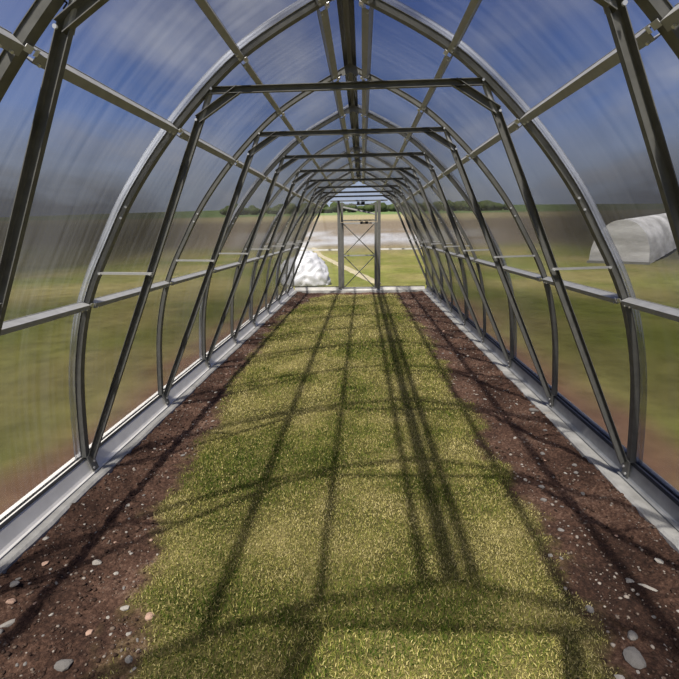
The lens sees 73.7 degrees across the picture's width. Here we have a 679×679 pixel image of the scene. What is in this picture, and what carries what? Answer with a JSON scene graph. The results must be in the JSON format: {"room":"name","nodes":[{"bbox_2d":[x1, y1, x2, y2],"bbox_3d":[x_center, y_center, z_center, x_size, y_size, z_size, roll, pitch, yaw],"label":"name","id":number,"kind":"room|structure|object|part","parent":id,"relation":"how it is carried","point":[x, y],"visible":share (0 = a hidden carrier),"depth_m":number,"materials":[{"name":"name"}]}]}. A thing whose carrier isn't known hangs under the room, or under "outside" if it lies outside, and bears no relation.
{"room":"greenhouse","nodes":[
{"label":"greenhouse","id":0,"kind":"room"},
{"bbox_2d":[0,291,296,573],"bbox_3d":[-1.325,0.107,5.539,0.261,0.104,10.300,0,14,3],"label":"foundation","id":1,"kind":"object","parent":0,"point":[53,518],"visible":0.34,"depth_m":2.63,"materials":[{"name":"concrete"}]},
{"bbox_2d":[0,287,294,558],"bbox_3d":[-1.311,0.005,5.513,0.120,0.099,9.920,0,14,3],"label":"base rail","id":2,"kind":"object","parent":1,"relation":"on","point":[22,517],"visible":0.96,"depth_m":2.68,"materials":[{"name":"metal"}]},
{"bbox_2d":[0,0,678,333],"bbox_3d":[-0.011,-0.171,1.282,3.044,2.364,0.056,0,14,3],"label":"truss","id":3,"kind":"object","parent":1,"relation":"on","point":[41,13],"visible":0.94,"depth_m":1.18,"materials":[{"name":"metal"}]},
{"bbox_3d":[-1.086,0.054,1.395,0.829,1.786,0.022,0,14,3],"label":"leg","id":4,"kind":"part","parent":3,"relation":"part of","materials":[{"name":"metal"}]},
{"bbox_3d":[-0.678,-0.862,1.162,0.083,0.145,0.026,0,14,3],"label":"link plate","id":5,"kind":"part","parent":3,"relation":"part of","materials":[{"name":"metal"}]},
{"bbox_2d":[0,246,298,335],"bbox_3d":[-1.163,-0.886,5.290,0.063,0.047,9.990,0,14,3],"label":"purlin","id":6,"kind":"object","parent":3,"relation":"attached to","point":[13,325],"visible":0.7,"depth_m":2.41,"materials":[{"name":"metal"}]},
{"bbox_3d":[-1.341,-0.065,1.892,0.052,0.044,0.950,0,14,3],"label":"rail","id":7,"kind":"part","parent":6,"relation":"part of","materials":[{"name":"metal"}]},
{"bbox_3d":[-1.292,-0.300,2.863,0.052,0.044,0.950,0,14,3],"label":"rail","id":8,"kind":"part","parent":6,"relation":"part of","materials":[{"name":"metal"}]},
{"bbox_3d":[-1.242,-0.535,3.834,0.052,0.044,0.950,0,14,3],"label":"rail","id":9,"kind":"part","parent":6,"relation":"part of","materials":[{"name":"metal"}]},
{"bbox_3d":[-1.193,-0.770,4.804,0.052,0.044,0.950,0,14,3],"label":"rail","id":10,"kind":"part","parent":6,"relation":"part of","materials":[{"name":"metal"}]},
{"bbox_3d":[-1.144,-1.006,5.775,0.052,0.044,0.950,0,14,3],"label":"rail","id":11,"kind":"part","parent":6,"relation":"part of","materials":[{"name":"metal"}]},
{"bbox_2d":[0,26,320,207],"bbox_3d":[-0.628,-1.699,5.066,0.069,0.060,9.990,0,14,3],"label":"purlin","id":12,"kind":"object","parent":3,"relation":"attached to","point":[9,42],"visible":0.89,"depth_m":1.59,"materials":[{"name":"metal"}]},
{"bbox_3d":[-0.856,-0.643,0.697,0.056,0.056,0.950,0,14,3],"label":"rail","id":13,"kind":"part","parent":12,"relation":"part of","materials":[{"name":"metal"}]},
{"bbox_3d":[-0.807,-0.878,1.668,0.056,0.056,0.950,0,14,3],"label":"rail","id":14,"kind":"part","parent":12,"relation":"part of","materials":[{"name":"metal"}]},
{"bbox_3d":[-0.758,-1.113,2.639,0.056,0.056,0.950,0,14,3],"label":"rail","id":15,"kind":"part","parent":12,"relation":"part of","materials":[{"name":"metal"}]},
{"bbox_3d":[-0.709,-1.348,3.610,0.056,0.056,0.950,0,14,3],"label":"rail","id":16,"kind":"part","parent":12,"relation":"part of","materials":[{"name":"metal"}]},
{"bbox_3d":[-0.659,-1.584,4.580,0.056,0.056,0.950,0,14,3],"label":"rail","id":17,"kind":"part","parent":12,"relation":"part of","materials":[{"name":"metal"}]},
{"bbox_3d":[-0.610,-1.819,5.551,0.056,0.056,0.950,0,14,3],"label":"rail","id":18,"kind":"part","parent":12,"relation":"part of","materials":[{"name":"metal"}]},
{"bbox_2d":[195,0,337,193],"bbox_3d":[-0.298,-1.991,4.978,0.062,0.059,9.990,0,14,3],"label":"purlin","id":19,"kind":"object","parent":3,"relation":"attached to","point":[204,5],"visible":0.78,"depth_m":2.02,"materials":[{"name":"metal"}]},
{"bbox_3d":[-0.477,-1.170,1.581,0.050,0.053,0.950,0,14,3],"label":"rail","id":20,"kind":"part","parent":19,"relation":"part of","materials":[{"name":"metal"}]},
{"bbox_3d":[-0.427,-1.405,2.551,0.050,0.053,0.950,0,14,3],"label":"rail","id":21,"kind":"part","parent":19,"relation":"part of","materials":[{"name":"metal"}]},
{"bbox_3d":[-0.378,-1.641,3.522,0.050,0.053,0.950,0,14,3],"label":"rail","id":22,"kind":"part","parent":19,"relation":"part of","materials":[{"name":"metal"}]},
{"bbox_3d":[-0.329,-1.876,4.493,0.050,0.053,0.950,0,14,3],"label":"rail","id":23,"kind":"part","parent":19,"relation":"part of","materials":[{"name":"metal"}]},
{"bbox_2d":[380,0,481,193],"bbox_3d":[0.642,-1.994,4.930,0.062,0.059,9.990,0,14,3],"label":"purlin","id":24,"kind":"object","parent":3,"relation":"attached to","point":[473,5],"visible":0.77,"depth_m":2.07,"materials":[{"name":"metal"}]},
{"bbox_3d":[0.673,-2.115,5.414,0.050,0.053,0.950,0,14,3],"label":"rail","id":25,"kind":"part","parent":24,"relation":"part of","materials":[{"name":"metal"}]},
{"bbox_3d":[0.623,-1.880,4.443,0.050,0.053,0.950,0,14,3],"label":"rail","id":26,"kind":"part","parent":24,"relation":"part of","materials":[{"name":"metal"}]},
{"bbox_3d":[0.574,-1.644,3.473,0.050,0.053,0.950,0,14,3],"label":"rail","id":27,"kind":"part","parent":24,"relation":"part of","materials":[{"name":"metal"}]},
{"bbox_3d":[0.525,-1.409,2.502,0.050,0.053,0.950,0,14,3],"label":"rail","id":28,"kind":"part","parent":24,"relation":"part of","materials":[{"name":"metal"}]},
{"bbox_3d":[0.476,-1.174,1.531,0.050,0.053,0.950,0,14,3],"label":"rail","id":29,"kind":"part","parent":24,"relation":"part of","materials":[{"name":"metal"}]},
{"bbox_2d":[396,3,678,206],"bbox_3d":[0.982,-1.706,4.982,0.069,0.060,9.990,0,14,3],"label":"purlin","id":30,"kind":"object","parent":3,"relation":"attached to","point":[644,37],"visible":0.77,"depth_m":1.51,"materials":[{"name":"metal"}]},
{"bbox_3d":[0.964,-1.590,4.496,0.056,0.056,0.950,0,14,3],"label":"rail","id":31,"kind":"part","parent":30,"relation":"part of","materials":[{"name":"metal"}]},
{"bbox_3d":[0.914,-1.355,3.526,0.056,0.056,0.950,0,14,3],"label":"rail","id":32,"kind":"part","parent":30,"relation":"part of","materials":[{"name":"metal"}]},
{"bbox_3d":[0.865,-1.120,2.555,0.056,0.056,0.950,0,14,3],"label":"rail","id":33,"kind":"part","parent":30,"relation":"part of","materials":[{"name":"metal"}]},
{"bbox_3d":[0.816,-0.885,1.584,0.056,0.056,0.950,0,14,3],"label":"rail","id":34,"kind":"part","parent":30,"relation":"part of","materials":[{"name":"metal"}]},
{"bbox_3d":[0.767,-0.649,0.613,0.056,0.056,0.950,0,14,3],"label":"rail","id":35,"kind":"part","parent":30,"relation":"part of","materials":[{"name":"metal"}]},
{"bbox_2d":[419,245,678,321],"bbox_3d":[1.544,-0.898,5.150,0.063,0.047,9.990,0,14,3],"label":"purlin","id":36,"kind":"object","parent":3,"relation":"attached to","point":[667,312],"visible":0.77,"depth_m":2.44,"materials":[{"name":"metal"}]},
{"bbox_3d":[1.574,-1.017,5.634,0.052,0.044,0.950,0,14,3],"label":"rail","id":37,"kind":"part","parent":36,"relation":"part of","materials":[{"name":"metal"}]},
{"bbox_3d":[1.524,-0.781,4.664,0.052,0.044,0.950,0,14,3],"label":"rail","id":38,"kind":"part","parent":36,"relation":"part of","materials":[{"name":"metal"}]},
{"bbox_3d":[1.475,-0.546,3.693,0.052,0.044,0.950,0,14,3],"label":"rail","id":39,"kind":"part","parent":36,"relation":"part of","materials":[{"name":"metal"}]},
{"bbox_3d":[1.426,-0.311,2.722,0.052,0.044,0.950,0,14,3],"label":"rail","id":40,"kind":"part","parent":36,"relation":"part of","materials":[{"name":"metal"}]},
{"bbox_3d":[1.377,-0.076,1.752,0.052,0.044,0.950,0,14,3],"label":"rail","id":41,"kind":"part","parent":36,"relation":"part of","materials":[{"name":"metal"}]},
{"bbox_3d":[0.635,-0.868,1.094,0.083,0.145,0.026,0,14,3],"label":"link plate","id":42,"kind":"part","parent":3,"relation":"part of","materials":[{"name":"metal"}]},
{"bbox_3d":[1.073,0.045,1.283,0.829,1.786,0.022,0,14,3],"label":"leg","id":43,"kind":"part","parent":3,"relation":"part of","materials":[{"name":"metal"}]},
{"bbox_2d":[156,63,557,406],"bbox_3d":[0.088,-0.641,3.223,3.044,2.364,0.056,0,14,3],"label":"truss","id":44,"kind":"object","parent":1,"relation":"on","point":[448,131],"visible":0.96,"depth_m":3.16,"materials":[{"name":"metal"}]},
{"bbox_3d":[-0.988,-0.417,3.337,0.829,1.786,0.022,0,14,3],"label":"leg","id":45,"kind":"part","parent":44,"relation":"part of","materials":[{"name":"metal"}]},
{"bbox_3d":[-0.580,-1.333,3.103,0.083,0.145,0.026,0,14,3],"label":"link plate","id":46,"kind":"part","parent":44,"relation":"part of","materials":[{"name":"metal"}]},
{"bbox_3d":[0.069,-1.737,2.940,0.121,0.050,0.003,0,14,3],"label":"apex plate","id":47,"kind":"part","parent":44,"relation":"part of","materials":[{"name":"metal"}]},
{"bbox_3d":[0.734,-1.338,3.035,0.083,0.145,0.026,0,14,3],"label":"link plate","id":48,"kind":"part","parent":44,"relation":"part of","materials":[{"name":"metal"}]},
{"bbox_3d":[1.171,-0.425,3.225,0.829,1.786,0.022,0,14,3],"label":"leg","id":49,"kind":"part","parent":44,"relation":"part of","materials":[{"name":"metal"}]},
{"bbox_2d":[75,0,639,477],"bbox_3d":[0.039,-0.406,2.253,3.044,2.364,0.056,0,14,3],"label":"truss","id":50,"kind":"object","parent":1,"relation":"on","point":[484,79],"visible":0.98,"depth_m":2.18,"materials":[{"name":"metal"}]},
{"bbox_3d":[-1.037,-0.181,2.366,0.829,1.786,0.022,0,14,3],"label":"leg","id":51,"kind":"part","parent":50,"relation":"part of","materials":[{"name":"metal"}]},
{"bbox_3d":[-0.629,-1.098,2.132,0.083,0.145,0.026,0,14,3],"label":"link plate","id":52,"kind":"part","parent":50,"relation":"part of","materials":[{"name":"metal"}]},
{"bbox_3d":[0.685,-1.103,2.064,0.083,0.145,0.026,0,14,3],"label":"link plate","id":53,"kind":"part","parent":50,"relation":"part of","materials":[{"name":"metal"}]},
{"bbox_3d":[1.122,-0.190,2.254,0.829,1.786,0.022,0,14,3],"label":"leg","id":54,"kind":"part","parent":50,"relation":"part of","materials":[{"name":"metal"}]},
{"bbox_2d":[202,105,513,367],"bbox_3d":[0.137,-0.876,4.194,3.044,2.364,0.056,0,14,3],"label":"truss","id":55,"kind":"object","parent":1,"relation":"on","point":[414,155],"visible":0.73,"depth_m":4.12,"materials":[{"name":"metal"}]},
{"bbox_3d":[-0.938,-0.652,4.307,0.829,1.786,0.022,0,14,3],"label":"leg","id":56,"kind":"part","parent":55,"relation":"part of","materials":[{"name":"metal"}]},
{"bbox_3d":[-0.530,-1.568,4.074,0.083,0.145,0.026,0,14,3],"label":"link plate","id":57,"kind":"part","parent":55,"relation":"part of","materials":[{"name":"metal"}]},
{"bbox_3d":[0.118,-1.972,3.911,0.121,0.050,0.003,0,14,3],"label":"apex plate","id":58,"kind":"part","parent":55,"relation":"part of","materials":[{"name":"metal"}]},
{"bbox_3d":[0.783,-1.573,4.006,0.083,0.145,0.026,0,14,3],"label":"link plate","id":59,"kind":"part","parent":55,"relation":"part of","materials":[{"name":"metal"}]},
{"bbox_3d":[1.221,-0.661,4.195,0.829,1.786,0.022,0,14,3],"label":"leg","id":60,"kind":"part","parent":55,"relation":"part of","materials":[{"name":"metal"}]},
{"bbox_2d":[230,134,485,342],"bbox_3d":[0.187,-1.112,5.165,3.044,2.364,0.056,0,14,3],"label":"truss","id":61,"kind":"object","parent":1,"relation":"on","point":[412,167],"visible":0.83,"depth_m":5.10,"materials":[{"name":"metal"}]},
{"bbox_3d":[-0.889,-0.887,5.278,0.829,1.786,0.022,0,14,3],"label":"leg","id":62,"kind":"part","parent":61,"relation":"part of","materials":[{"name":"metal"}]},
{"bbox_2d":[316,0,354,183],"bbox_3d":[0.071,-2.190,4.911,0.068,0.063,9.990,0,14,3],"label":"purlin","id":63,"kind":"object","parent":61,"relation":"attached to","point":[323,17],"visible":0.79,"depth_m":2.60,"materials":[{"name":"metal"}]},
{"bbox_3d":[-0.107,-1.369,1.514,0.055,0.057,0.950,0,14,3],"label":"rail","id":64,"kind":"part","parent":63,"relation":"part of","materials":[{"name":"metal"}]},
{"bbox_3d":[-0.058,-1.605,2.484,0.055,0.057,0.950,0,14,3],"label":"rail","id":65,"kind":"part","parent":63,"relation":"part of","materials":[{"name":"metal"}]},
{"bbox_3d":[-0.009,-1.840,3.455,0.055,0.057,0.950,0,14,3],"label":"rail","id":66,"kind":"part","parent":63,"relation":"part of","materials":[{"name":"metal"}]},
{"bbox_3d":[0.040,-2.075,4.426,0.055,0.057,0.950,0,14,3],"label":"rail","id":67,"kind":"part","parent":63,"relation":"part of","materials":[{"name":"metal"}]},
{"bbox_3d":[0.090,-2.310,5.396,0.055,0.057,0.950,0,14,3],"label":"rail","id":68,"kind":"part","parent":63,"relation":"part of","materials":[{"name":"metal"}]},
{"bbox_2d":[337,0,359,177],"bbox_3d":[0.167,-2.271,4.887,0.082,0.029,10.060,0,14,3],"label":"strip","id":69,"kind":"object","parent":61,"relation":"attached to","point":[346,14],"visible":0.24,"depth_m":2.70,"materials":[{"name":"metal"}]},
{"bbox_2d":[359,0,373,183],"bbox_3d":[0.266,-2.191,4.901,0.068,0.063,9.990,0,14,3],"label":"purlin","id":70,"kind":"object","parent":61,"relation":"attached to","point":[367,15],"visible":0.76,"depth_m":2.62,"materials":[{"name":"metal"}]},
{"bbox_3d":[0.297,-2.311,5.386,0.055,0.057,0.950,0,14,3],"label":"rail","id":71,"kind":"part","parent":70,"relation":"part of","materials":[{"name":"metal"}]},
{"bbox_3d":[0.248,-2.076,4.415,0.055,0.057,0.950,0,14,3],"label":"rail","id":72,"kind":"part","parent":70,"relation":"part of","materials":[{"name":"metal"}]},
{"bbox_3d":[0.198,-1.841,3.444,0.055,0.057,0.950,0,14,3],"label":"rail","id":73,"kind":"part","parent":70,"relation":"part of","materials":[{"name":"metal"}]},
{"bbox_3d":[0.149,-1.605,2.474,0.055,0.057,0.950,0,14,3],"label":"rail","id":74,"kind":"part","parent":70,"relation":"part of","materials":[{"name":"metal"}]},
{"bbox_3d":[1.270,-0.896,5.166,0.829,1.786,0.022,0,14,3],"label":"leg","id":75,"kind":"part","parent":61,"relation":"part of","materials":[{"name":"metal"}]},
{"bbox_2d":[250,146,466,325],"bbox_3d":[0.236,-1.347,6.135,3.044,2.364,0.056,0,14,3],"label":"truss","id":76,"kind":"object","parent":1,"relation":"on","point":[315,181],"visible":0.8,"depth_m":6.08,"materials":[{"name":"metal"}]},
{"bbox_3d":[-0.840,-1.122,6.248,0.829,1.786,0.022,0,14,3],"label":"leg","id":77,"kind":"part","parent":76,"relation":"part of","materials":[{"name":"metal"}]},
{"bbox_3d":[1.319,-1.131,6.137,0.829,1.786,0.022,0,14,3],"label":"leg","id":78,"kind":"part","parent":76,"relation":"part of","materials":[{"name":"metal"}]},
{"bbox_2d":[265,158,452,313],"bbox_3d":[0.285,-1.582,7.106,3.044,2.364,0.056,0,14,3],"label":"truss","id":79,"kind":"object","parent":1,"relation":"on","point":[398,185],"visible":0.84,"depth_m":7.05,"materials":[{"name":"metal"}]},
{"bbox_3d":[-0.791,-1.357,7.219,0.829,1.786,0.022,0,14,3],"label":"leg","id":80,"kind":"part","parent":79,"relation":"part of","materials":[{"name":"metal"}]},
{"bbox_3d":[1.369,-1.366,7.107,0.829,1.786,0.022,0,14,3],"label":"leg","id":81,"kind":"part","parent":79,"relation":"part of","materials":[{"name":"metal"}]},
{"bbox_2d":[276,167,441,303],"bbox_3d":[0.334,-1.817,8.077,3.044,2.364,0.056,0,14,3],"label":"truss","id":82,"kind":"object","parent":1,"relation":"on","point":[366,172],"visible":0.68,"depth_m":8.03,"materials":[{"name":"metal"}]},
{"bbox_3d":[-0.741,-1.593,8.190,0.829,1.786,0.022,0,14,3],"label":"leg","id":83,"kind":"part","parent":82,"relation":"part of","materials":[{"name":"metal"}]},
{"bbox_3d":[1.418,-1.601,8.078,0.829,1.786,0.022,0,14,3],"label":"leg","id":84,"kind":"part","parent":82,"relation":"part of","materials":[{"name":"metal"}]},
{"bbox_2d":[285,174,433,295],"bbox_3d":[0.384,-2.053,9.047,3.044,2.364,0.056,0,14,3],"label":"truss","id":85,"kind":"object","parent":1,"relation":"on","point":[357,175],"visible":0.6,"depth_m":9.00,"materials":[{"name":"metal"}]},
{"bbox_3d":[-0.692,-1.828,9.161,0.829,1.786,0.022,0,14,3],"label":"leg","id":86,"kind":"part","parent":85,"relation":"part of","materials":[{"name":"metal"}]},
{"bbox_3d":[1.467,-1.837,9.049,0.829,1.786,0.022,0,14,3],"label":"leg","id":87,"kind":"part","parent":85,"relation":"part of","materials":[{"name":"metal"}]},
{"bbox_2d":[0,291,678,678],"bbox_3d":[0.204,0.098,5.407,2.860,0.074,10.170,0,14,3],"label":"floor","id":88,"kind":"structure","parent":0,"point":[655,580],"depth_m":2.03,"materials":[{"name":"soil"}]},
{"bbox_2d":[0,618,15,627],"bbox_3d":[-1.220,1.048,1.666,0.027,0.023,0.060,9,17,37],"label":"stone","id":89,"kind":"object","parent":88,"relation":"on","point":[10,622],"visible":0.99,"depth_m":1.66,"materials":[{"name":"grey stone"}]},
{"bbox_2d":[6,598,15,603],"bbox_3d":[-1.268,1.010,1.747,0.032,0.018,0.026,-11,17,-36],"label":"stone","id":90,"kind":"object","parent":88,"relation":"on","point":[12,600],"visible":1,"depth_m":1.74,"materials":[{"name":"stone"}]},
{"bbox_2d":[10,580,19,586],"bbox_3d":[-1.301,0.978,1.810,0.042,0.016,0.026,-6,14,-19],"label":"stone","id":91,"kind":"object","parent":88,"relation":"on","point":[16,582],"visible":1,"depth_m":1.80,"materials":[{"name":"grey stone"}]},
{"bbox_2d":[54,659,73,671],"bbox_3d":[-0.911,1.072,1.493,0.056,0.025,0.040,1,14,7],"label":"stone","id":92,"kind":"object","parent":88,"relation":"on","point":[62,665],"visible":1,"depth_m":1.48,"materials":[{"name":"grey stone"}]},
{"bbox_2d":[86,629,93,635],"bbox_3d":[-0.900,1.050,1.625,0.027,0.010,0.029,-1,14,-1],"label":"stone","id":93,"kind":"object","parent":88,"relation":"on","point":[89,631],"visible":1,"depth_m":1.62,"materials":[{"name":"pink stone"}]},
{"bbox_2d":[92,560,101,564],"bbox_3d":[-1.046,0.961,1.955,0.036,0.022,0.028,-6,14,-20],"label":"stone","id":94,"kind":"object","parent":88,"relation":"on","point":[95,562],"visible":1,"depth_m":1.95,"materials":[{"name":"beige stone"}]},
{"bbox_2d":[120,605,129,610],"bbox_3d":[-0.815,1.019,1.721,0.034,0.013,0.026,-5,14,-14],"label":"stone","id":95,"kind":"object","parent":88,"relation":"on","point":[126,607],"visible":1,"depth_m":1.72,"materials":[{"name":"grey stone"}]},
{"bbox_2d":[125,655,132,662],"bbox_3d":[-0.701,1.065,1.508,0.025,0.013,0.028,-12,17,-38],"label":"stone","id":96,"kind":"object","parent":88,"relation":"on","point":[129,658],"visible":1,"depth_m":1.50,"materials":[{"name":"grey stone"}]},
{"bbox_2d":[145,612,154,620],"bbox_3d":[-0.703,1.028,1.679,0.035,0.024,0.035,-8,15,-26],"label":"stone","id":97,"kind":"object","parent":88,"relation":"on","point":[149,615],"visible":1,"depth_m":1.67,"materials":[{"name":"pink stone"}]},
{"bbox_2d":[0,294,678,678],"bbox_3d":[0.208,0.083,5.466,2.827,0.075,8.814,0,14,3],"label":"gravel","id":98,"kind":"object","parent":88,"relation":"on","point":[673,590],"visible":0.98,"depth_m":2.09,"materials":[{"name":"brown soil"}]},
{"bbox_2d":[98,293,618,678],"bbox_3d":[0.058,0.066,5.532,2.379,0.060,9.242,0,14,3],"label":"grass","id":99,"kind":"structure","parent":88,"relation":"on","point":[415,351],"depth_m":2.15,"materials":[{"name":"green plant"}]},
{"bbox_2d":[529,408,538,411],"bbox_3d":[1.480,0.538,3.436,0.085,0.037,0.030,1,14,8],"label":"stone","id":100,"kind":"object","parent":88,"relation":"on","point":[530,409],"visible":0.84,"depth_m":3.42,"materials":[{"name":"grey stone"}]},
{"bbox_2d":[585,605,593,612],"bbox_3d":[0.927,1.002,1.676,0.032,0.022,0.036,6,15,26],"label":"stone","id":101,"kind":"object","parent":88,"relation":"on","point":[590,609],"visible":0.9,"depth_m":1.67,"materials":[{"name":"grey stone"}]},
{"bbox_2d":[614,674,624,678],"bbox_3d":[0.877,1.063,1.421,0.032,0.024,0.027,1,14,6],"label":"stone","id":102,"kind":"object","parent":88,"relation":"on","point":[617,676],"visible":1,"depth_m":1.42,"materials":[{"name":"beige stone"}]},
{"bbox_2d":[625,578,633,582],"bbox_3d":[1.163,0.968,1.813,0.030,0.016,0.027,4,15,20],"label":"stone","id":103,"kind":"object","parent":88,"relation":"on","point":[628,580],"visible":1,"depth_m":1.81,"materials":[{"name":"grey stone"}]},
{"bbox_2d":[627,630,637,639],"bbox_3d":[1.016,1.027,1.572,0.044,0.021,0.033,-11,17,-35],"label":"stone","id":104,"kind":"object","parent":88,"relation":"on","point":[632,635],"visible":1,"depth_m":1.56,"materials":[{"name":"grey stone"}]},
{"bbox_2d":[623,646,645,668],"bbox_3d":[0.964,1.040,1.478,0.068,0.037,0.072,-7,15,-24],"label":"stone","id":105,"kind":"object","parent":88,"relation":"on","point":[631,655],"visible":1,"depth_m":1.47,"materials":[{"name":"grey stone"}]},
{"bbox_2d":[638,583,657,591],"bbox_3d":[1.209,0.977,1.780,0.073,0.022,0.028,7,15,28],"label":"stone","id":106,"kind":"object","parent":88,"relation":"on","point":[643,585],"visible":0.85,"depth_m":1.77,"materials":[{"name":"grey stone"}]},
{"bbox_2d":[654,558,663,563],"bbox_3d":[1.330,0.921,1.885,0.034,0.013,0.029,7,16,30],"label":"stone","id":107,"kind":"object","parent":88,"relation":"on","point":[657,560],"visible":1,"depth_m":1.88,"materials":[{"name":"grey stone"}]},
{"bbox_2d":[297,289,421,292],"bbox_3d":[0.455,-1.082,10.345,2.820,0.099,0.235,0,14,3],"label":"foundation","id":108,"kind":"object","parent":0,"point":[339,290],"visible":0.36,"depth_m":10.24,"materials":[{"name":"concrete"}]},
{"bbox_2d":[342,288,376,289],"bbox_3d":[0.452,-1.138,10.293,0.800,0.032,0.050,0,14,3],"label":"threshold","id":109,"kind":"object","parent":108,"relation":"on","point":[365,288],"visible":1,"depth_m":10.27,"materials":[{"name":"metal"}]},
{"bbox_2d":[293,181,426,290],"bbox_3d":[0.433,-2.282,10.021,3.044,2.376,0.048,0,14,3],"label":"frame","id":110,"kind":"object","parent":108,"relation":"on","point":[379,248],"visible":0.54,"depth_m":10.10,"materials":[{"name":"metal"}]},
{"bbox_3d":[-0.519,-1.158,10.342,0.996,0.071,0.044,0,14,3],"label":"rail","id":111,"kind":"part","parent":110,"relation":"part of","materials":[{"name":"metal"}]},
{"bbox_3d":[-0.485,-2.002,10.136,0.899,0.030,0.028,0,14,3],"label":"rail","id":112,"kind":"part","parent":110,"relation":"part of","materials":[{"name":"metal"}]},
{"bbox_3d":[-0.003,-2.070,10.095,0.066,1.910,0.036,0,14,3],"label":"door post","id":113,"kind":"part","parent":110,"relation":"part of","materials":[{"name":"metal"}]},
{"bbox_2d":[341,221,376,288],"bbox_3d":[0.439,-1.873,10.102,0.808,1.470,0.060,0,14,3],"label":"door","id":114,"kind":"structure","parent":110,"relation":"attached to","point":[343,255],"depth_m":10.09,"materials":[{"name":"metal"}]},
{"bbox_3d":[0.428,-2.554,9.946,0.676,0.030,0.026,0,14,3],"label":"rail","id":115,"kind":"part","parent":114,"relation":"part of","materials":[{"name":"metal"}]},
{"bbox_3d":[0.439,-1.875,10.110,0.676,0.028,0.026,0,14,3],"label":"rail","id":116,"kind":"part","parent":114,"relation":"part of","materials":[{"name":"metal"}]},
{"bbox_3d":[0.451,-1.176,10.278,0.676,0.030,0.026,0,14,3],"label":"rail","id":117,"kind":"part","parent":114,"relation":"part of","materials":[{"name":"metal"}]},
{"bbox_2d":[341,201,376,221],"bbox_3d":[0.424,-2.784,9.882,0.796,0.425,0.056,0,14,3],"label":"vent window","id":118,"kind":"structure","parent":110,"relation":"attached to","point":[358,203],"depth_m":9.87,"materials":[{"name":"metal"}]},
{"bbox_3d":[0.427,-2.613,9.931,0.690,0.024,0.024,0,14,3],"label":"rail","id":119,"kind":"part","parent":118,"relation":"part of","materials":[{"name":"metal"}]},
{"bbox_3d":[0.876,-2.073,10.050,0.066,1.910,0.036,0,14,3],"label":"door post","id":120,"kind":"part","parent":110,"relation":"part of","materials":[{"name":"metal"}]},
{"bbox_3d":[1.360,-2.009,10.041,0.899,0.030,0.028,0,14,3],"label":"rail","id":121,"kind":"part","parent":110,"relation":"part of","materials":[{"name":"metal"}]},
{"bbox_3d":[1.422,-1.166,10.242,0.996,0.071,0.044,0,14,3],"label":"rail","id":122,"kind":"part","parent":110,"relation":"part of","materials":[{"name":"metal"}]},
{"bbox_2d":[422,289,678,552],"bbox_3d":[1.739,0.094,5.380,0.261,0.104,10.300,0,14,3],"label":"foundation","id":123,"kind":"object","parent":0,"point":[645,510],"visible":0.34,"depth_m":2.73,"materials":[{"name":"concrete"}]},
{"bbox_2d":[425,285,678,530],"bbox_3d":[1.730,-0.007,5.356,0.102,0.099,9.920,0,14,3],"label":"base rail","id":124,"kind":"object","parent":123,"relation":"on","point":[650,485],"visible":0.89,"depth_m":2.86,"materials":[{"name":"grey metal"}]},
{"bbox_3d":[-0.786,-0.205,1.299,1.522,2.287,2.029,0,14,3],"label":"wall","id":125,"kind":"structure","parent":0,"visible":0},
{"bbox_2d":[120,51,231,193],"bbox_3d":[-0.740,-0.446,2.284,1.524,2.292,0.110,0,14,3],"label":"trim","id":126,"kind":"structure","parent":125,"relation":"attached to","point":[134,172],"depth_m":2.15,"materials":[{"name":"silver metal"}]},
{"bbox_3d":[0.762,-0.211,1.219,1.522,2.287,2.029,0,14,3],"label":"wall","id":127,"kind":"structure","parent":0,"visible":0},
{"bbox_2d":[461,42,583,184],"bbox_3d":[0.816,-0.453,2.204,1.524,2.292,0.110,0,14,3],"label":"trim","id":128,"kind":"structure","parent":127,"relation":"attached to","point":[536,118],"depth_m":2.05,"materials":[{"name":"silver metal"}]},
{"label":"outside","id":129,"kind":"structure","parent":0,"visible":0},
{"bbox_2d":[0,204,678,514],"bbox_3d":[3.513,-21.076,71.012,344.310,10.406,232.026,0,14,3],"label":"field","id":130,"kind":"structure","parent":129,"point":[58,258],"depth_m":8.91,"materials":[{"name":"green plant"}]},
{"bbox_2d":[280,247,330,286],"bbox_3d":[-0.936,-2.003,12.342,1.415,0.976,1.313,0,14,3],"label":"heap","id":131,"kind":"object","parent":130,"relation":"on","point":[312,271],"visible":0.77,"depth_m":11.90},
{"bbox_2d":[312,248,373,282],"bbox_3d":[-0.328,-3.831,21.341,0.394,0.308,19.165,-3,14,-8],"label":"path","id":132,"kind":"structure","parent":130,"relation":"on","point":[319,254],"depth_m":16.60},
{"bbox_2d":[219,200,508,214],"bbox_3d":[5.459,-30.259,103.992,66.580,3.029,10.815,0,14,3],"label":"treeline","id":133,"kind":"object","parent":130,"relation":"on","point":[486,205],"visible":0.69,"depth_m":102.72,"materials":[{"name":"green plant"}]},
{"bbox_2d":[587,213,675,264],"bbox_3d":[15.925,-5.466,22.959,2.099,2.240,15.977,11,18,40],"label":"tunnel","id":134,"kind":"object","parent":130,"relation":"on","point":[644,240],"visible":0.84,"depth_m":17.41,"materials":[{"name":"plastic"}]},
{"bbox_3d":[-0.588,-1.149,5.196,1.522,2.287,1.999,0,14,3],"label":"wall","id":135,"kind":"structure","parent":0,"visible":0},
{"bbox_2d":[290,173,312,197],"bbox_3d":[-0.543,-1.387,6.167,1.524,2.292,0.110,0,14,3],"label":"trim","id":136,"kind":"structure","parent":135,"relation":"attached to","point":[311,173],"depth_m":6.01,"materials":[{"name":"silver metal"}]}
]}

